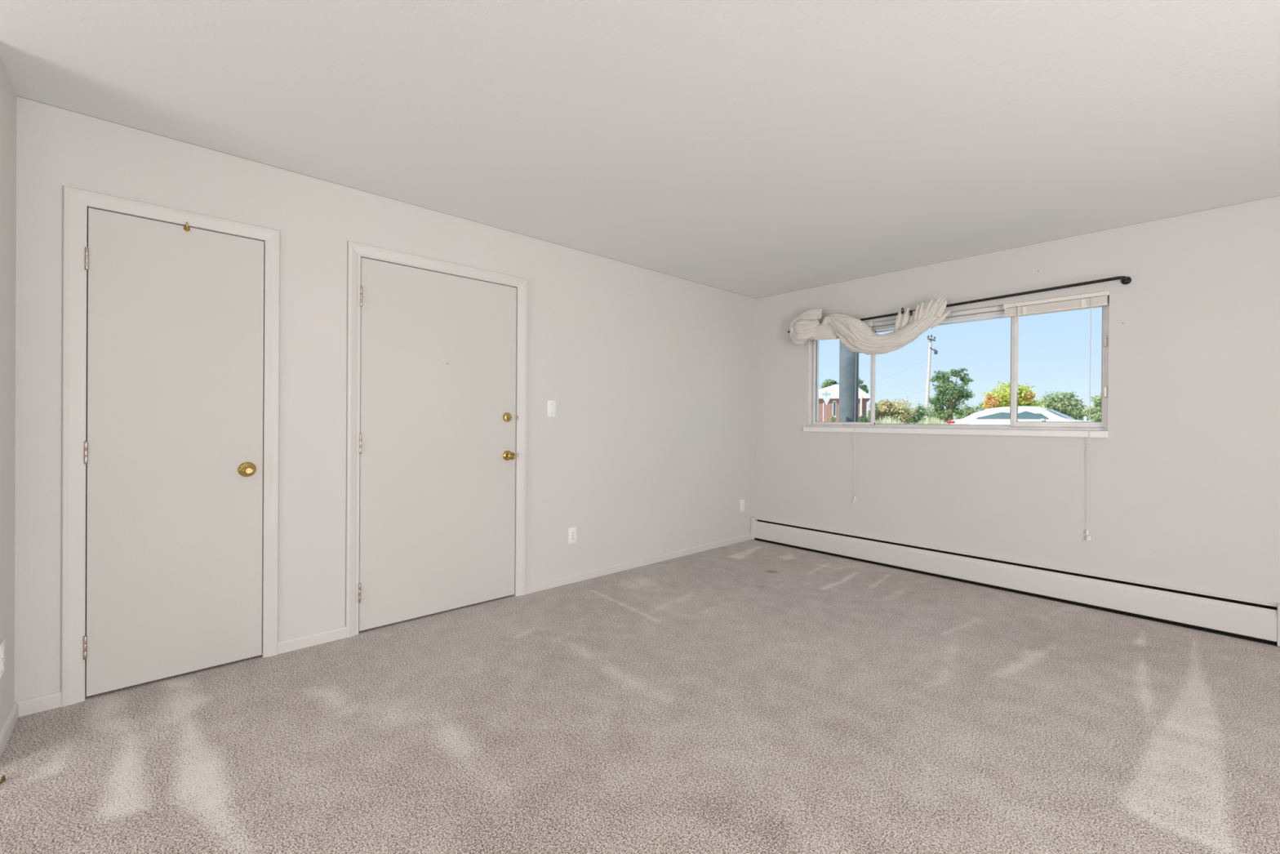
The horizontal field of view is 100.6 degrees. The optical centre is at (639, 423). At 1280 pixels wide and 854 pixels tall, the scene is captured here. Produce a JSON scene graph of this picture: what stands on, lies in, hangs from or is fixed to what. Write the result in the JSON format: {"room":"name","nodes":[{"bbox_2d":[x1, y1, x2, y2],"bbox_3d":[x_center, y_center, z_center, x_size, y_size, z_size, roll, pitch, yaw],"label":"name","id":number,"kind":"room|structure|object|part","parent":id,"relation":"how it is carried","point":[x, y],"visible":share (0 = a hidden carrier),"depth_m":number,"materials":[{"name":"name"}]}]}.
{"room":"empty living room","nodes":[
{"label":"empty living room","id":0,"kind":"room"},
{"bbox_2d":[0,57,16,729],"bbox_3d":[-3.400,-0.057,0.919,2.995,2.405,0.540,0,0,-43],"label":"wall","id":1,"kind":"structure","parent":0,"point":[7,94],"depth_m":1.93,"materials":[{"name":"paint"}]},
{"bbox_2d":[0,639,4,678],"bbox_3d":[-2.226,0.822,1.856,0.009,0.114,0.070,0,0,-43],"label":"wall outlet","id":2,"kind":"object","parent":1,"relation":"attached to","point":[2,642],"visible":1,"depth_m":1.85,"materials":[{"name":"white plastic"}]},
{"bbox_2d":[1,647,4,657],"bbox_3d":[-2.224,0.801,1.858,0.004,0.028,0.033,0,0,-43],"label":"receptacle","id":3,"kind":"object","parent":2,"relation":"attached to","point":[2,648],"depth_m":1.85,"materials":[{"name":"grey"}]},
{"bbox_2d":[1,658,4,669],"bbox_3d":[-2.224,0.842,1.858,0.004,0.028,0.033,0,0,-43],"label":"receptacle","id":4,"kind":"object","parent":2,"relation":"attached to","point":[2,660],"depth_m":1.85,"materials":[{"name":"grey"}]},
{"bbox_2d":[0,702,18,757],"bbox_3d":[-2.256,1.101,1.891,0.012,0.060,0.408,0,0,-43],"label":"baseboard","id":5,"kind":"structure","parent":1,"relation":"attached to","point":[6,731],"depth_m":1.92,"materials":[{"name":"paint"}]},
{"bbox_2d":[14,96,755,701],"bbox_3d":[-0.636,-0.046,3.764,5.165,2.405,0.160,0,0,-43],"label":"wall","id":6,"kind":"structure","parent":0,"point":[648,449],"depth_m":2.86,"materials":[{"name":"paint"}]},
{"bbox_2d":[60,185,279,706],"bbox_3d":[-2.056,0.093,2.385,0.725,2.076,0.178,0,0,-43],"label":"door","id":7,"kind":"structure","parent":6,"relation":"in","point":[171,317],"depth_m":2.33,"materials":[{"name":"beige wood"}]},
{"bbox_3d":[-1.842,0.219,2.500,0.053,0.053,0.052,0,0,-43],"label":"knob","id":8,"kind":"part","parent":7,"relation":"part of","materials":[{"name":"gold metal"}]},
{"bbox_2d":[13,533,751,716],"bbox_3d":[-0.632,1.107,3.664,4.804,0.060,0.012,0,0,-43],"label":"baseboard","id":9,"kind":"structure","parent":6,"relation":"attached to","point":[41,703],"depth_m":3.61,"materials":[{"name":"paint"}]},
{"bbox_2d":[345,240,528,637],"bbox_3d":[-1.171,0.086,3.196,1.080,2.097,0.176,0,0,-43],"label":"door","id":10,"kind":"structure","parent":6,"relation":"in","point":[437,402],"depth_m":3.12,"materials":[{"name":"beige wood"}]},
{"bbox_3d":[-0.835,0.210,3.425,0.051,0.051,0.055,0,0,-43],"label":"knob","id":11,"kind":"part","parent":10,"relation":"part of","materials":[{"name":"gold metal"}]},
{"bbox_2d":[546,400,555,417],"bbox_3d":[-0.607,-0.100,3.671,0.070,0.114,0.017,0,0,-43],"label":"light switch","id":12,"kind":"object","parent":6,"relation":"attached to","point":[551,405],"visible":1,"depth_m":3.67,"materials":[{"name":"white plastic"}]},
{"bbox_2d":[568,526,576,543],"bbox_3d":[-0.482,0.801,3.800,0.070,0.114,0.009,0,0,-43],"label":"wall outlet","id":13,"kind":"object","parent":6,"relation":"attached to","point":[571,531],"visible":1,"depth_m":3.79,"materials":[{"name":"white plastic"}]},
{"bbox_2d":[16,95,1279,298],"bbox_3d":[1.173,-1.224,1.707,4.805,0.003,5.300,0,0,-43],"label":"trim","id":14,"kind":"structure","parent":6,"relation":"attached to","point":[16,95],"depth_m":3.02,"materials":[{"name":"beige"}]},
{"bbox_2d":[739,498,744,511],"bbox_3d":[0.992,0.793,5.152,0.070,0.114,0.007,0,0,-43],"label":"blank plate","id":15,"kind":"object","parent":6,"relation":"attached to","point":[741,501],"visible":1,"depth_m":5.15,"materials":[{"name":"white plastic"}]},
{"bbox_2d":[0,539,1279,853],"bbox_3d":[0.088,1.154,0.738,7.900,0.001,5.700,0,0,-43],"label":"floor","id":16,"kind":"structure","parent":0,"point":[751,696],"depth_m":1.98,"materials":[{"name":"carpet"}]},
{"bbox_2d":[0,775,5,784],"bbox_3d":[-2.016,1.126,1.683,0.013,0.011,0.049,0,0,-43],"label":"twig","id":17,"kind":"object","parent":16,"relation":"on","point":[3,778],"visible":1,"depth_m":1.68,"materials":[{"name":"brown wood"}]},
{"bbox_2d":[0,0,1279,298],"bbox_3d":[0.122,-1.330,0.742,8.140,0.200,5.900,0,0,-43],"label":"ceiling","id":18,"kind":"structure","parent":0,"point":[754,148],"depth_m":2.07,"materials":[{"name":"paint"}]},
{"bbox_2d":[754,195,1279,602],"bbox_3d":[3.009,-0.015,3.402,0.200,2.405,5.300,0,0,-43],"label":"wall","id":19,"kind":"structure","parent":0,"point":[1184,484],"depth_m":3.31,"materials":[{"name":"paint"}]},
{"bbox_2d":[803,426,1108,437],"bbox_3d":[2.234,0.062,4.120,0.072,0.042,2.111,0,0,-43],"label":"trim","id":20,"kind":"structure","parent":19,"relation":"attached to","point":[886,430],"depth_m":3.88,"materials":[{"name":"white paint"}]},
{"bbox_2d":[808,296,1109,431],"bbox_3d":[2.299,-0.404,4.170,0.122,0.890,2.095,0,0,-43],"label":"window","id":21,"kind":"structure","parent":19,"relation":"in","point":[813,375],"depth_m":3.87,"materials":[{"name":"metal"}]},
{"bbox_2d":[808,322,872,502],"bbox_3d":[1.724,-0.085,4.659,0.057,1.522,0.594,0,0,-43],"label":"mini blind","id":22,"kind":"object","parent":21,"relation":"attached to","point":[869,324],"visible":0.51,"depth_m":4.51,"materials":[{"name":"white plastic"}]},
{"bbox_3d":[1.838,-0.083,4.515,0.033,1.472,0.014,0,0,5],"label":"pull cord","id":23,"kind":"part","parent":22,"relation":"part of","materials":[{"name":"white fabric"}]},
{"bbox_3d":[1.791,-0.386,4.691,0.030,0.802,0.560,0,0,-43],"label":"sash","id":24,"kind":"part","parent":21,"relation":"part of","materials":[{"name":"glass"}]},
{"bbox_3d":[2.330,-0.380,4.171,0.030,0.802,1.019,0,0,-43],"label":"sash","id":25,"kind":"part","parent":21,"relation":"part of","materials":[{"name":"glass"}]},
{"bbox_2d":[1003,290,1109,540],"bbox_3d":[2.746,-0.044,3.543,0.058,1.581,0.562,0,0,-43],"label":"mini blind","id":26,"kind":"object","parent":21,"relation":"attached to","point":[1095,299],"visible":1,"depth_m":3.51,"materials":[{"name":"white plastic"}]},
{"bbox_3d":[2.759,-0.751,3.549,0.031,0.012,0.550,0,0,-43],"label":"rail","id":27,"kind":"part","parent":26,"relation":"part of","materials":[{"name":"white plastic"}]},
{"bbox_3d":[2.865,-0.050,3.388,0.022,1.512,0.006,0,0,-43],"label":"pull cord","id":28,"kind":"part","parent":26,"relation":"part of","materials":[{"name":"white fabric"}]},
{"bbox_3d":[2.808,-0.374,3.580,0.030,0.802,0.514,0,0,-43],"label":"sash","id":29,"kind":"part","parent":21,"relation":"part of","materials":[{"name":"glass"}]},
{"bbox_2d":[787,275,1131,333],"bbox_3d":[2.176,-0.860,4.097,0.095,0.103,2.365,0,0,-43],"label":"curtain rod","id":30,"kind":"object","parent":19,"relation":"attached to","point":[1125,280],"visible":0.65,"depth_m":3.54,"materials":[{"name":"black metal"}]},
{"bbox_2d":[789,297,951,355],"bbox_3d":[1.815,-0.786,4.382,0.127,0.468,1.326,0,0,-42],"label":"curtain","id":31,"kind":"object","parent":30,"relation":"hanging from","point":[855,334],"visible":1,"depth_m":4.31,"materials":[{"name":"beige fabric"}]},
{"bbox_2d":[751,516,1279,646],"bbox_3d":[2.274,1.049,4.002,0.066,0.218,3.432,0,0,-43],"label":"baseboard heater","id":32,"kind":"object","parent":19,"relation":"attached to","point":[1232,615],"visible":1,"depth_m":3.49,"materials":[{"name":"metal"}]},
{"bbox_3d":[2.261,1.035,4.047,0.024,0.187,3.316,0,0,-43],"label":"plate","id":33,"kind":"part","parent":32,"relation":"part of","materials":[{"name":"metal"}]},
{"label":"outside","id":34,"kind":"structure","parent":0,"visible":0},
{"bbox_3d":[68.812,1.242,94.435,219.760,0.300,280.000,0,0,-43],"label":"lawn","id":35,"kind":"structure","parent":34,"visible":0},
{"bbox_2d":[822,391,831,421],"bbox_3d":[12.620,-0.644,36.046,0.621,3.102,0.085,0,0,0],"label":"yield sign","id":36,"kind":"object","parent":35,"relation":"on","point":[826,399],"visible":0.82,"depth_m":36.00,"materials":[{"name":"silver metal"}]},
{"bbox_3d":[12.620,-0.644,36.053,0.065,3.102,0.065,0,0,-20],"label":"sign post","id":37,"kind":"part","parent":36,"relation":"part of","materials":[{"name":"brown"}]},
{"bbox_3d":[12.627,-1.962,36.005,0.600,0.180,0.010,0,0,0],"label":"street name plate","id":38,"kind":"part","parent":36,"relation":"part of","materials":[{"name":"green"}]},
{"bbox_3d":[12.627,-1.511,36.005,0.621,0.604,0.010,0,0,0],"label":"sign plate","id":39,"kind":"part","parent":36,"relation":"part of","materials":[{"name":"silver metal"}]},
{"bbox_2d":[819,378,839,389],"bbox_3d":[20.741,-1.974,58.039,2.372,5.856,1.597,0,0,0],"label":"tree","id":40,"kind":"object","parent":35,"relation":"on","point":[828,382],"visible":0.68,"depth_m":57.70,"materials":[{"name":"green plant"}]},
{"bbox_2d":[830,415,836,421],"bbox_3d":[12.709,0.232,34.971,0.447,1.528,0.439,1,0,26],"label":"hedge","id":41,"kind":"object","parent":35,"relation":"on","point":[833,418],"visible":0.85,"depth_m":34.92,"materials":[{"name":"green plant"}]},
{"bbox_2d":[818,384,870,422],"bbox_3d":[17.266,-1.315,47.503,5.873,4.335,7.650,1,0,21],"label":"house","id":42,"kind":"structure","parent":35,"relation":"on","point":[833,406],"depth_m":44.29,"materials":[{"name":"red brick"}]},
{"bbox_3d":[16.137,-1.195,44.146,0.189,1.150,0.015,1,0,22],"label":"pane","id":43,"kind":"part","parent":42,"relation":"part of","materials":[{"name":"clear glass"}]},
{"bbox_2d":[839,339,858,422],"bbox_3d":[2.490,-0.583,6.338,0.258,2.930,0.258,0,0,-43],"label":"porch post","id":44,"kind":"object","parent":35,"relation":"on","point":[848,381],"visible":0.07,"depth_m":6.25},
{"bbox_2d":[857,414,869,422],"bbox_3d":[14.904,0.221,36.016,1.136,1.594,0.706,1,0,15],"label":"hedge","id":45,"kind":"object","parent":35,"relation":"on","point":[861,419],"visible":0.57,"depth_m":35.84,"materials":[{"name":"green plant"}]},
{"bbox_2d":[858,377,869,393],"bbox_3d":[23.963,-2.047,58.087,1.766,6.056,1.323,0,0,-2],"label":"tree","id":46,"kind":"object","parent":35,"relation":"on","point":[863,388],"visible":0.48,"depth_m":57.73,"materials":[{"name":"green plant"}]},
{"bbox_2d":[866,401,879,422],"bbox_3d":[24.573,-0.663,56.035,2.220,3.339,1.623,0,0,-3],"label":"shrub","id":47,"kind":"object","parent":35,"relation":"on","point":[876,406],"visible":0.17,"depth_m":55.93,"materials":[{"name":"green plant"}]},
{"bbox_2d":[869,395,921,423],"bbox_3d":[21.645,-0.663,45.374,3.676,3.377,3.123,0,0,9],"label":"shrub","id":48,"kind":"object","parent":35,"relation":"on","point":[895,409],"visible":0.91,"depth_m":44.66,"materials":[{"name":"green plant"}]},
{"bbox_2d":[875,414,950,424],"bbox_3d":[24.304,0.144,43.111,14.674,1.559,8.606,0,0,0],"label":"grass","id":49,"kind":"structure","parent":35,"relation":"on","point":[885,420],"depth_m":40.57,"materials":[{"name":"plant"}]},
{"bbox_2d":[906,401,931,423],"bbox_3d":[26.922,-0.549,51.961,2.288,3.208,2.803,0,0,-43],"label":"shrub","id":50,"kind":"object","parent":35,"relation":"on","point":[922,413],"visible":0.51,"depth_m":51.66,"materials":[{"name":"green plant"}]},
{"bbox_2d":[924,334,937,417],"bbox_3d":[31.611,-4.262,57.900,1.305,10.800,0.513,0,0,12],"label":"utility pole","id":51,"kind":"object","parent":35,"relation":"on","point":[935,352],"visible":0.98,"depth_m":57.86,"materials":[{"name":"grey wood"}]},
{"bbox_2d":[928,406,954,422],"bbox_3d":[36.887,-0.627,65.883,3.698,3.448,2.972,0,0,-34],"label":"shrub","id":52,"kind":"object","parent":35,"relation":"on","point":[945,418],"visible":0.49,"depth_m":65.47,"materials":[{"name":"green plant"}]},
{"bbox_2d":[928,367,975,423],"bbox_3d":[36.231,-2.712,61.796,5.059,7.597,4.116,0,0,-2],"label":"tree","id":53,"kind":"object","parent":35,"relation":"on","point":[957,393],"visible":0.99,"depth_m":61.70,"materials":[{"name":"green plant"}]},
{"bbox_2d":[952,400,984,419],"bbox_3d":[44.562,-0.965,71.879,5.331,4.148,2.711,0,0,-6],"label":"shrub","id":54,"kind":"object","parent":35,"relation":"on","point":[968,411],"visible":0.55,"depth_m":71.43,"materials":[{"name":"green plant"}]},
{"bbox_2d":[982,381,1044,408],"bbox_3d":[35.844,-1.494,51.654,5.866,5.225,3.739,0,0,0],"label":"tree","id":55,"kind":"object","parent":35,"relation":"on","point":[1000,397],"visible":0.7,"depth_m":50.98,"materials":[{"name":"yellow plant"}]},
{"bbox_2d":[1033,388,1090,420],"bbox_3d":[55.386,-1.629,69.822,6.724,5.920,7.505,0,0,-43],"label":"bush","id":56,"kind":"object","parent":35,"relation":"on","point":[1062,403],"visible":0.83,"depth_m":69.10,"materials":[{"name":"green plant"}]},
{"bbox_2d":[1082,393,1101,422],"bbox_3d":[54.199,-1.241,62.073,4.190,5.042,2.921,0,0,11],"label":"tree","id":57,"kind":"object","parent":35,"relation":"on","point":[1095,411],"visible":0.39,"depth_m":61.90,"materials":[{"name":"green plant"}]},
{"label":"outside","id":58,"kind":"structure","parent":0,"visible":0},
{"bbox_3d":[6.671,0.848,30.707,11.500,0.062,210.000,0,0,-43],"label":"road","id":59,"kind":"object","parent":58,"visible":0},
{"bbox_2d":[946,405,1088,424],"bbox_3d":[14.125,0.148,19.445,1.870,1.566,4.801,0,0,-43],"label":"parked car","id":60,"kind":"object","parent":59,"relation":"on","point":[996,415],"visible":0.26,"depth_m":19.30,"materials":[{"name":"silver metal"}]},
{"bbox_2d":[946,420,955,422],"bbox_3d":[12.136,-0.049,20.677,0.360,0.097,0.294,0,0,-43],"label":"tail light","id":61,"kind":"object","parent":60,"relation":"attached to","point":[948,421],"depth_m":20.56,"materials":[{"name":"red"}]}
]}

